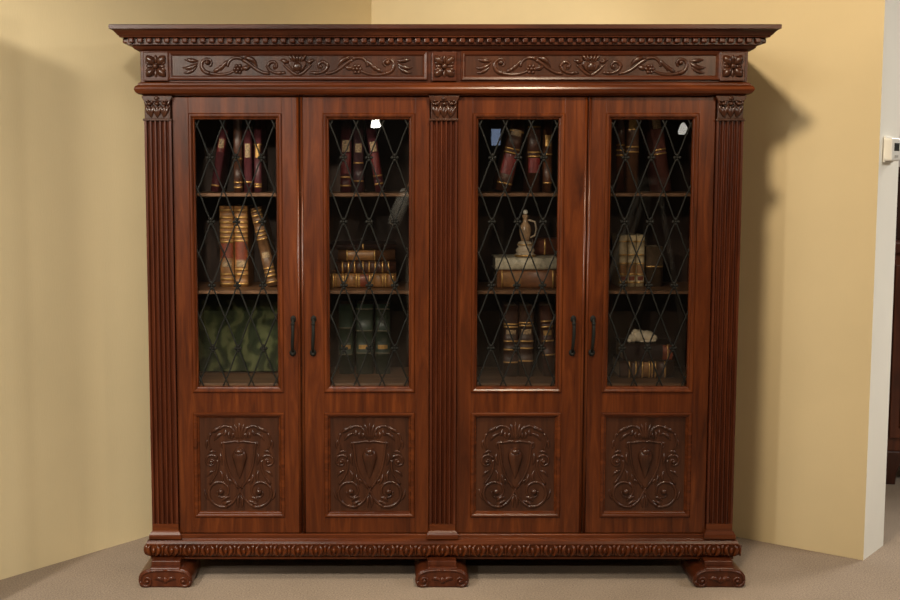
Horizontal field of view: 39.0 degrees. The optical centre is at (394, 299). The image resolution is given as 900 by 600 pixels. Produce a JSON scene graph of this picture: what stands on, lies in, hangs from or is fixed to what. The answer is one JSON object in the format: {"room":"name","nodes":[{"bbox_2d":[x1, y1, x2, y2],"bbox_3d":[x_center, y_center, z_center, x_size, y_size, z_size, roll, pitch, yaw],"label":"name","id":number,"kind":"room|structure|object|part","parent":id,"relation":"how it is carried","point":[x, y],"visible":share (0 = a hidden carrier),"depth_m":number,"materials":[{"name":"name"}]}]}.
{"room":"home library","nodes":[
{"label":"home library","id":0,"kind":"room"},
{"bbox_2d":[0,0,371,579],"bbox_3d":[-3.401,-0.188,2.545,0.150,3.050,11.126,5,7,37],"label":"wall","id":1,"kind":"structure","parent":0,"point":[75,439],"depth_m":5.16,"materials":[{"name":"beige paint"}]},
{"bbox_2d":[0,465,899,599],"bbox_3d":[0.209,1.236,4.184,18.000,0.120,17.600,0,6,0],"label":"floor","id":2,"kind":"structure","parent":0,"point":[771,571],"depth_m":4.97,"materials":[{"name":"beige carpet"}]},
{"bbox_2d":[108,24,781,587],"bbox_3d":[0.184,0.017,5.050,2.470,2.128,0.587,0,6,0],"label":"bookcase","id":3,"kind":"object","parent":2,"relation":"on","point":[443,459],"visible":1,"depth_m":4.88,"materials":[{"name":"brown wood"}]},
{"bbox_3d":[-0.879,0.030,5.105,0.126,1.710,0.480,0,6,0],"label":"panel","id":4,"kind":"part","parent":3,"relation":"part of","materials":[{"name":"brown wood"}]},
{"bbox_2d":[210,120,232,191],"bbox_3d":[-0.685,-0.590,5.070,0.083,0.316,0.202,0,6,0],"label":"book","id":5,"kind":"object","parent":3,"relation":"on","point":[223,151],"visible":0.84,"depth_m":4.99,"materials":[{"name":"leather"}]},
{"bbox_2d":[219,205,235,286],"bbox_3d":[-0.669,-0.222,5.144,0.057,0.322,0.212,0,6,0],"label":"volume","id":6,"kind":"object","parent":3,"relation":"on","point":[226,218],"visible":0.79,"depth_m":5.04,"materials":[{"name":"leather"}]},
{"bbox_3d":[-0.603,-0.174,4.843,0.351,1.065,0.024,0,6,0],"label":"glazing moulding","id":7,"kind":"part","parent":3,"relation":"part of","materials":[{"name":"brown wood"}]},
{"bbox_3d":[-0.600,0.071,4.874,0.478,1.679,0.032,0,6,0],"label":"door","id":8,"kind":"part","parent":3,"relation":"part of","materials":[{"name":"brown wood"}]},
{"bbox_2d":[198,300,277,371],"bbox_3d":[-0.638,0.146,5.199,0.347,0.293,0.103,0,6,0],"label":"marbled folio","id":9,"kind":"object","parent":3,"relation":"on","point":[212,316],"visible":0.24,"depth_m":5.18,"materials":[{"name":"green paper"}]},
{"bbox_2d":[233,120,243,191],"bbox_3d":[-0.617,-0.597,5.070,0.034,0.330,0.202,0,6,0],"label":"book","id":10,"kind":"object","parent":3,"relation":"on","point":[238,132],"visible":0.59,"depth_m":4.98,"materials":[{"name":"brown leather"}]},
{"bbox_3d":[-0.603,0.639,4.926,0.351,0.413,0.024,0,6,0],"label":"panel moulding","id":11,"kind":"part","parent":3,"relation":"part of","materials":[{"name":"brown wood"}]},
{"bbox_3d":[-0.603,0.638,4.937,0.318,0.380,0.012,0,6,0],"label":"carved panel","id":12,"kind":"part","parent":3,"relation":"part of","materials":[{"name":"brown wood"}]},
{"bbox_2d":[234,205,253,286],"bbox_3d":[-0.612,-0.222,5.144,0.055,0.322,0.212,0,6,0],"label":"volume","id":13,"kind":"object","parent":3,"relation":"on","point":[246,224],"visible":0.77,"depth_m":5.05,"materials":[{"name":"leather"}]},
{"bbox_2d":[243,120,253,191],"bbox_3d":[-0.577,-0.602,5.069,0.032,0.340,0.202,0,6,0],"label":"book","id":14,"kind":"object","parent":3,"relation":"on","point":[248,139],"visible":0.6,"depth_m":4.98,"materials":[{"name":"leather"}]},
{"bbox_2d":[254,120,266,191],"bbox_3d":[-0.538,-0.593,5.070,0.030,0.322,0.202,0,6,0],"label":"book","id":15,"kind":"object","parent":3,"relation":"on","point":[260,180],"visible":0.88,"depth_m":4.98,"materials":[{"name":"leather"}]},
{"bbox_2d":[250,205,276,286],"bbox_3d":[-0.521,-0.221,5.139,0.109,0.320,0.202,0,6,0],"label":"volume","id":16,"kind":"object","parent":3,"relation":"on","point":[267,253],"visible":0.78,"depth_m":5.05,"materials":[{"name":"leather"}]},
{"bbox_3d":[-0.392,0.139,4.854,0.026,0.158,0.040,0,6,0],"label":"pull handle","id":17,"kind":"part","parent":3,"relation":"part of","materials":[{"name":"black metal"}]},
{"bbox_3d":[-0.364,-0.877,4.752,0.971,0.107,0.012,0,6,0],"label":"panel moulding","id":18,"kind":"part","parent":3,"relation":"part of","materials":[{"name":"brown wood"}]},
{"bbox_3d":[-0.364,-0.877,4.757,0.949,0.079,0.003,0,6,0],"label":"frieze panel","id":19,"kind":"part","parent":3,"relation":"part of","materials":[{"name":"brown wood"}]},
{"bbox_3d":[-0.359,-0.424,5.070,0.982,0.013,0.394,0,6,0],"label":"shelf","id":20,"kind":"part","parent":3,"relation":"part of","materials":[{"name":"brown wood"}]},
{"bbox_3d":[-0.359,-0.050,5.109,0.982,0.013,0.394,0,6,0],"label":"shelf","id":21,"kind":"part","parent":3,"relation":"part of","materials":[{"name":"brown wood"}]},
{"bbox_3d":[-0.314,0.139,4.854,0.026,0.158,0.040,0,6,0],"label":"pull handle","id":22,"kind":"part","parent":3,"relation":"part of","materials":[{"name":"black metal"}]},
{"bbox_2d":[340,120,352,191],"bbox_3d":[-0.193,-0.597,5.070,0.044,0.330,0.202,1,6,0],"label":"book","id":23,"kind":"object","parent":3,"relation":"on","point":[346,185],"visible":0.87,"depth_m":4.98,"materials":[{"name":"leather"}]},
{"bbox_2d":[339,300,354,373],"bbox_3d":[-0.198,0.149,5.217,0.059,0.285,0.182,0,6,0],"label":"volume","id":24,"kind":"object","parent":3,"relation":"on","point":[346,313],"visible":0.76,"depth_m":5.13,"materials":[{"name":"leather"}]},
{"bbox_2d":[353,120,364,191],"bbox_3d":[-0.143,-0.602,5.069,0.040,0.340,0.202,0,6,0],"label":"book","id":25,"kind":"object","parent":3,"relation":"on","point":[358,148],"visible":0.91,"depth_m":4.98,"materials":[{"name":"leather"}]},
{"bbox_2d":[330,270,395,287],"bbox_3d":[-0.126,-0.086,5.107,0.262,0.057,0.192,0,6,0],"label":"book","id":26,"kind":"object","parent":3,"relation":"on","point":[355,280],"visible":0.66,"depth_m":5.01,"materials":[{"name":"leather"}]},
{"bbox_2d":[335,258,395,272],"bbox_3d":[-0.116,-0.138,5.101,0.240,0.047,0.182,0,6,0],"label":"book","id":27,"kind":"object","parent":26,"relation":"on","point":[343,266],"visible":0.72,"depth_m":5.01,"materials":[{"name":"brown leather"}]},
{"bbox_2d":[338,249,394,260],"bbox_3d":[-0.112,-0.185,5.098,0.226,0.045,0.182,0,6,0],"label":"book","id":28,"kind":"object","parent":27,"relation":"on","point":[343,254],"visible":0.86,"depth_m":5.01,"materials":[{"name":"leather"}]},
{"bbox_2d":[356,300,373,373],"bbox_3d":[-0.123,0.149,5.217,0.071,0.285,0.182,0,6,0],"label":"volume","id":29,"kind":"object","parent":3,"relation":"on","point":[366,314],"visible":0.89,"depth_m":5.13,"materials":[{"name":"leather"}]},
{"bbox_3d":[-0.114,0.071,4.874,0.490,1.679,0.032,0,6,0],"label":"door","id":30,"kind":"part","parent":3,"relation":"part of","materials":[{"name":"brown wood"}]},
{"bbox_3d":[-0.099,-0.174,4.843,0.348,1.065,0.024,0,6,0],"label":"glazing moulding","id":31,"kind":"part","parent":3,"relation":"part of","materials":[{"name":"brown wood"}]},
{"bbox_3d":[-0.099,0.639,4.926,0.348,0.413,0.024,0,6,0],"label":"panel moulding","id":32,"kind":"part","parent":3,"relation":"part of","materials":[{"name":"brown wood"}]},
{"bbox_3d":[-0.099,0.638,4.937,0.315,0.380,0.012,0,6,0],"label":"carved panel","id":33,"kind":"part","parent":3,"relation":"part of","materials":[{"name":"brown wood"}]},
{"bbox_2d":[365,120,384,191],"bbox_3d":[-0.083,-0.592,5.070,0.083,0.320,0.202,0,6,0],"label":"book","id":34,"kind":"object","parent":3,"relation":"on","point":[370,124],"visible":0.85,"depth_m":4.97,"materials":[{"name":"leather"}]},
{"bbox_2d":[375,300,389,373],"bbox_3d":[-0.049,0.149,5.217,0.061,0.285,0.182,0,6,0],"label":"volume","id":35,"kind":"object","parent":3,"relation":"on","point":[382,340],"visible":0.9,"depth_m":5.13,"materials":[{"name":"leather"}]},
{"bbox_3d":[0.184,0.007,5.327,2.070,1.710,0.025,0,6,0],"label":"panel","id":36,"kind":"part","parent":3,"relation":"part of","materials":[{"name":"brown wood"}]},
{"bbox_3d":[0.184,-0.816,4.995,2.316,0.052,0.525,0,6,0],"label":"frieze moulding","id":37,"kind":"part","parent":3,"relation":"part of","materials":[{"name":"brown wood"}]},
{"bbox_3d":[0.184,-0.996,4.950,2.470,0.092,0.578,0,6,0],"label":"cornice","id":38,"kind":"part","parent":3,"relation":"part of","materials":[{"name":"brown wood"}]},
{"bbox_2d":[499,301,517,376],"bbox_3d":[0.463,0.155,5.167,0.059,0.285,0.202,0,6,0],"label":"volume","id":39,"kind":"object","parent":3,"relation":"on","point":[506,343],"visible":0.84,"depth_m":5.08,"materials":[{"name":"leather"}]},
{"bbox_2d":[492,120,526,191],"bbox_3d":[0.457,-0.587,5.071,0.124,0.311,0.202,0,6,0],"label":"book","id":40,"kind":"object","parent":3,"relation":"on","point":[506,161],"visible":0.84,"depth_m":4.98,"materials":[{"name":"brown leather"}]},
{"bbox_3d":[0.467,0.639,4.926,0.348,0.413,0.024,0,6,0],"label":"panel moulding","id":41,"kind":"part","parent":3,"relation":"part of","materials":[{"name":"brown wood"}]},
{"bbox_3d":[0.467,0.638,4.937,0.315,0.380,0.012,0,6,0],"label":"carved panel","id":42,"kind":"part","parent":3,"relation":"part of","materials":[{"name":"brown wood"}]},
{"bbox_3d":[0.467,-0.174,4.843,0.348,1.065,0.024,0,6,0],"label":"glazing moulding","id":43,"kind":"part","parent":3,"relation":"part of","materials":[{"name":"brown wood"}]},
{"bbox_3d":[0.481,0.071,4.874,0.490,1.679,0.032,0,6,0],"label":"door","id":44,"kind":"part","parent":3,"relation":"part of","materials":[{"name":"brown wood"}]},
{"bbox_2d":[515,301,533,376],"bbox_3d":[0.524,0.155,5.167,0.059,0.285,0.202,0,6,0],"label":"volume","id":45,"kind":"object","parent":3,"relation":"on","point":[526,342],"visible":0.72,"depth_m":5.07,"materials":[{"name":"leather"}]},
{"bbox_2d":[493,269,555,287],"bbox_3d":[0.521,-0.091,5.092,0.238,0.071,0.202,0,6,0],"label":"book","id":46,"kind":"object","parent":3,"relation":"on","point":[529,278],"visible":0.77,"depth_m":5.00,"materials":[{"name":"leather"}]},
{"bbox_2d":[492,254,556,269],"bbox_3d":[0.517,-0.152,5.086,0.245,0.048,0.200,0,6,0],"label":"book","id":47,"kind":"object","parent":46,"relation":"on","point":[542,262],"visible":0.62,"depth_m":4.99,"materials":[{"name":"beige leather"}]},
{"bbox_2d":[514,210,536,256],"bbox_3d":[0.517,-0.265,5.019,0.090,0.186,0.085,0,6,0],"label":"ornament","id":48,"kind":"object","parent":47,"relation":"on","point":[521,250],"visible":0.96,"depth_m":5.00,"materials":[{"name":"beige ceramic"}]},
{"bbox_3d":[0.544,-0.282,5.018,0.037,0.077,0.008,0,6,0],"label":"handle","id":49,"kind":"part","parent":48,"relation":"part of","materials":[{"name":"beige ceramic"}]},
{"bbox_2d":[531,238,556,254],"bbox_3d":[0.632,-0.217,5.144,0.150,0.067,0.102,0,6,0],"label":"book","id":50,"kind":"object","parent":47,"relation":"on","point":[542,246],"visible":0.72,"depth_m":5.10,"materials":[{"name":"leather"}]},
{"bbox_2d":[522,120,540,191],"bbox_3d":[0.546,-0.592,5.070,0.052,0.320,0.202,0,6,0],"label":"book","id":51,"kind":"object","parent":3,"relation":"on","point":[531,151],"visible":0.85,"depth_m":4.98,"materials":[{"name":"brown leather"}]},
{"bbox_2d":[534,300,554,375],"bbox_3d":[0.611,0.153,5.167,0.069,0.288,0.202,0,6,0],"label":"volume","id":52,"kind":"object","parent":3,"relation":"on","point":[543,313],"visible":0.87,"depth_m":5.08,"materials":[{"name":"leather"}]},
{"bbox_2d":[540,120,552,191],"bbox_3d":[0.599,-0.587,5.071,0.036,0.310,0.202,0,6,0],"label":"book","id":53,"kind":"object","parent":3,"relation":"on","point":[546,125],"visible":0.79,"depth_m":4.98,"materials":[{"name":"leather"}]},
{"bbox_3d":[0.680,0.139,4.854,0.026,0.158,0.040,0,6,0],"label":"pull handle","id":54,"kind":"part","parent":3,"relation":"part of","materials":[{"name":"black metal"}]},
{"bbox_3d":[0.727,-0.050,5.109,0.982,0.013,0.394,0,6,0],"label":"shelf","id":55,"kind":"part","parent":3,"relation":"part of","materials":[{"name":"brown wood"}]},
{"bbox_3d":[0.727,-0.424,5.070,0.982,0.013,0.394,0,6,0],"label":"shelf","id":56,"kind":"part","parent":3,"relation":"part of","materials":[{"name":"brown wood"}]},
{"bbox_3d":[0.733,-0.877,4.757,0.949,0.079,0.003,0,6,0],"label":"frieze panel","id":57,"kind":"part","parent":3,"relation":"part of","materials":[{"name":"brown wood"}]},
{"bbox_3d":[0.733,-0.877,4.752,0.971,0.107,0.012,0,6,0],"label":"panel moulding","id":58,"kind":"part","parent":3,"relation":"part of","materials":[{"name":"brown wood"}]},
{"bbox_3d":[0.755,0.139,4.854,0.026,0.158,0.040,0,6,0],"label":"pull handle","id":59,"kind":"part","parent":3,"relation":"part of","materials":[{"name":"black metal"}]},
{"bbox_2d":[610,120,624,191],"bbox_3d":[0.884,-0.597,5.070,0.034,0.330,0.202,0,6,0],"label":"book","id":60,"kind":"object","parent":3,"relation":"on","point":[616,151],"visible":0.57,"depth_m":4.98,"materials":[{"name":"brown leather"}]},
{"bbox_2d":[612,233,627,286],"bbox_3d":[0.911,-0.164,5.149,0.034,0.205,0.172,0,6,0],"label":"volume","id":61,"kind":"object","parent":3,"relation":"on","point":[619,253],"visible":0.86,"depth_m":5.07,"materials":[{"name":"leather"}]},
{"bbox_2d":[622,233,635,286],"bbox_3d":[0.946,-0.164,5.149,0.033,0.205,0.172,0,6,0],"label":"volume","id":62,"kind":"object","parent":3,"relation":"on","point":[631,253],"visible":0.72,"depth_m":5.07,"materials":[{"name":"leather"}]},
{"bbox_2d":[624,120,638,191],"bbox_3d":[0.931,-0.597,5.070,0.052,0.330,0.202,0,6,0],"label":"book","id":63,"kind":"object","parent":3,"relation":"on","point":[631,126],"visible":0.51,"depth_m":4.98,"materials":[{"name":"leather"}]},
{"bbox_2d":[630,233,644,286],"bbox_3d":[0.980,-0.164,5.149,0.033,0.205,0.172,0,6,0],"label":"volume","id":64,"kind":"object","parent":3,"relation":"on","point":[639,277],"visible":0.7,"depth_m":5.07,"materials":[{"name":"leather"}]},
{"bbox_2d":[612,355,673,377],"bbox_3d":[1.000,0.268,5.134,0.215,0.067,0.192,0,6,0],"label":"book","id":65,"kind":"object","parent":3,"relation":"on","point":[646,370],"visible":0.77,"depth_m":5.04,"materials":[{"name":"leather"}]},
{"bbox_2d":[615,338,674,360],"bbox_3d":[1.008,0.200,5.127,0.205,0.067,0.192,0,6,0],"label":"book","id":66,"kind":"object","parent":65,"relation":"on","point":[634,351],"visible":0.75,"depth_m":5.04,"materials":[{"name":"leather"}]},
{"bbox_2d":[627,329,657,342],"bbox_3d":[0.987,0.142,5.072,0.123,0.054,0.057,0,6,0],"label":"figurine","id":67,"kind":"object","parent":66,"relation":"on","point":[635,335],"visible":0.92,"depth_m":5.06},
{"bbox_3d":[0.971,0.639,4.926,0.351,0.413,0.024,0,6,0],"label":"panel moulding","id":68,"kind":"part","parent":3,"relation":"part of","materials":[{"name":"brown wood"}]},
{"bbox_3d":[0.971,0.638,4.937,0.318,0.380,0.012,0,6,0],"label":"carved panel","id":69,"kind":"part","parent":3,"relation":"part of","materials":[{"name":"brown wood"}]},
{"bbox_3d":[0.968,0.071,4.874,0.478,1.679,0.032,0,6,0],"label":"door","id":70,"kind":"part","parent":3,"relation":"part of","materials":[{"name":"brown wood"}]},
{"bbox_3d":[0.971,-0.174,4.843,0.351,1.065,0.024,0,6,0],"label":"glazing moulding","id":71,"kind":"part","parent":3,"relation":"part of","materials":[{"name":"brown wood"}]},
{"bbox_2d":[644,244,662,286],"bbox_3d":[1.038,-0.142,5.152,0.069,0.160,0.172,0,6,0],"label":"book","id":72,"kind":"object","parent":3,"relation":"on","point":[652,252],"visible":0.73,"depth_m":5.07,"materials":[{"name":"leather"}]},
{"bbox_2d":[640,120,670,191],"bbox_3d":[1.039,-0.593,5.070,0.100,0.322,0.202,0,6,0],"label":"book","id":73,"kind":"object","parent":3,"relation":"on","point":[651,129],"visible":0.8,"depth_m":4.99,"materials":[{"name":"leather"}]},
{"bbox_3d":[1.247,0.030,5.105,0.126,1.710,0.480,0,6,0],"label":"panel","id":74,"kind":"part","parent":3,"relation":"part of","materials":[{"name":"brown wood"}]},
{"bbox_2d":[886,167,899,483],"bbox_3d":[3.076,0.119,6.580,1.237,1.610,0.560,1,6,6],"label":"tall cabinet","id":75,"kind":"object","parent":2,"relation":"on","point":[893,441],"visible":0.12,"depth_m":6.42,"materials":[{"name":"red wood"}]},
{"bbox_3d":[2.756,0.266,6.373,0.500,0.880,0.024,1,6,6],"label":"door","id":76,"kind":"part","parent":75,"relation":"part of","materials":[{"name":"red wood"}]},
{"bbox_2d":[371,0,899,559],"bbox_3d":[0.981,-0.540,5.952,2.589,3.050,0.262,5,7,38],"label":"wall","id":77,"kind":"structure","parent":0,"point":[819,205],"depth_m":5.27,"materials":[{"name":"yellow paint"}]},
{"bbox_2d":[883,136,899,162],"bbox_3d":[2.001,-0.606,5.110,0.038,0.104,0.120,5,7,38],"label":"thermostat","id":78,"kind":"object","parent":77,"relation":"attached to","point":[891,146],"visible":1,"depth_m":5.07,"materials":[{"name":"white plastic"}]}
]}

